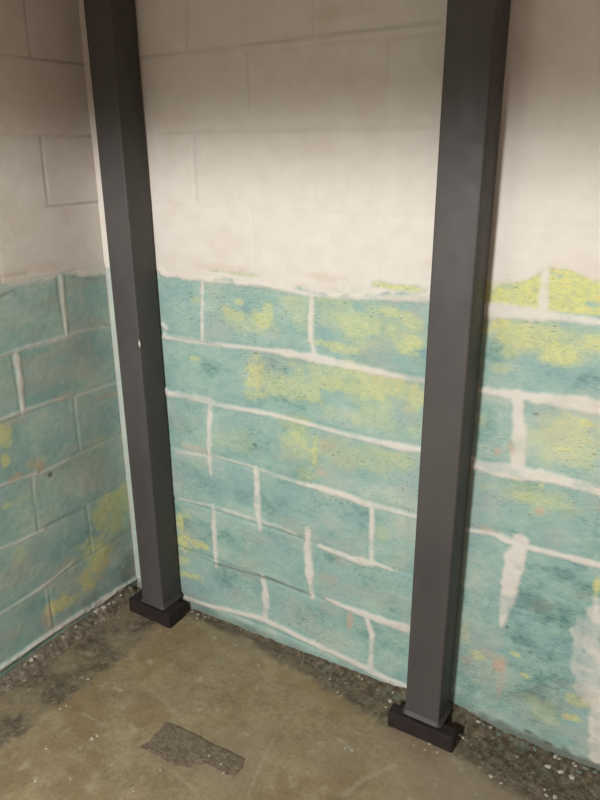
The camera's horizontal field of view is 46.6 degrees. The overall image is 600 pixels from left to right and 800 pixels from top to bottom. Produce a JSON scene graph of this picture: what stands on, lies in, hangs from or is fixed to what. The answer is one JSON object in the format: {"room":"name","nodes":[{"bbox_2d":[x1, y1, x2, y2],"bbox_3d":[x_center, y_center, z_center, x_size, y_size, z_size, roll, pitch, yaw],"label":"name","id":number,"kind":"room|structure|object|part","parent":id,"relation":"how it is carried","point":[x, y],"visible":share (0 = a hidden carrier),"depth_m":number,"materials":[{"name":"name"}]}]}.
{"room":"basement","nodes":[
{"label":"basement","id":0,"kind":"room"},
{"bbox_2d":[0,0,137,678],"bbox_3d":[-1.589,-0.003,0.857,0.014,2.775,3.600,12,23,29],"label":"wall","id":1,"kind":"structure","parent":0,"point":[66,543],"depth_m":2.21,"materials":[{"name":"teal paint"}]},
{"bbox_2d":[0,587,565,799],"bbox_3d":[0.110,1.617,0.386,4.060,0.005,3.654,12,23,29],"label":"floor","id":2,"kind":"structure","parent":0,"point":[202,676],"depth_m":2.09,"materials":[{"name":"concrete"}]},
{"bbox_2d":[0,584,136,696],"bbox_3d":[-1.148,1.032,1.938,0.076,0.048,1.966,12,23,29],"label":"gravel","id":3,"kind":"structure","parent":2,"relation":"on","point":[48,653],"depth_m":2.44,"materials":[{"name":"grey gravel"}]},
{"bbox_2d":[83,0,184,628],"bbox_3d":[-0.533,-0.490,2.155,0.200,2.749,0.123,12,23,29],"label":"steel post","id":4,"kind":"object","parent":2,"relation":"on","point":[111,26],"visible":1,"depth_m":2.18,"materials":[{"name":"black metal"}]},
{"bbox_3d":[-0.535,0.777,2.605,0.200,0.059,0.088,12,23,29],"label":"plate","id":5,"kind":"part","parent":4,"relation":"part of","materials":[{"name":"metal"}]},
{"bbox_2d":[138,722,244,777],"bbox_3d":[-0.310,1.023,2.009,0.309,0.007,0.134,12,23,29],"label":"floor patch","id":6,"kind":"object","parent":2,"relation":"on","point":[175,745],"depth_m":2.02,"materials":[{"name":"grey concrete"}]},
{"bbox_2d":[194,609,406,706],"bbox_3d":[-0.032,0.855,2.377,0.896,0.065,0.068,12,23,29],"label":"gravel","id":7,"kind":"structure","parent":2,"relation":"on","point":[382,691],"depth_m":2.29,"materials":[{"name":"grey gravel"}]},
{"bbox_2d":[388,0,510,752],"bbox_3d":[0.375,-0.303,1.632,0.203,2.749,0.122,12,23,29],"label":"steel post","id":8,"kind":"object","parent":2,"relation":"on","point":[476,36],"visible":1,"depth_m":1.66,"materials":[{"name":"black metal"}]},
{"bbox_3d":[0.361,0.971,2.064,0.203,0.059,0.040,12,23,29],"label":"plate","id":9,"kind":"part","parent":8,"relation":"part of","materials":[{"name":"metal"}]},
{"bbox_2d":[445,702,599,799],"bbox_3d":[0.743,1.032,1.882,0.752,0.067,0.156,12,23,29],"label":"gravel","id":10,"kind":"structure","parent":2,"relation":"on","point":[496,752],"depth_m":1.97,"materials":[{"name":"grey gravel"}]},
{"bbox_2d":[78,0,599,770],"bbox_3d":[1.051,-0.187,1.316,4.000,2.775,0.013,12,23,29],"label":"wall","id":11,"kind":"structure","parent":0,"point":[292,146],"depth_m":1.90,"materials":[{"name":"teal paint"}]}
]}

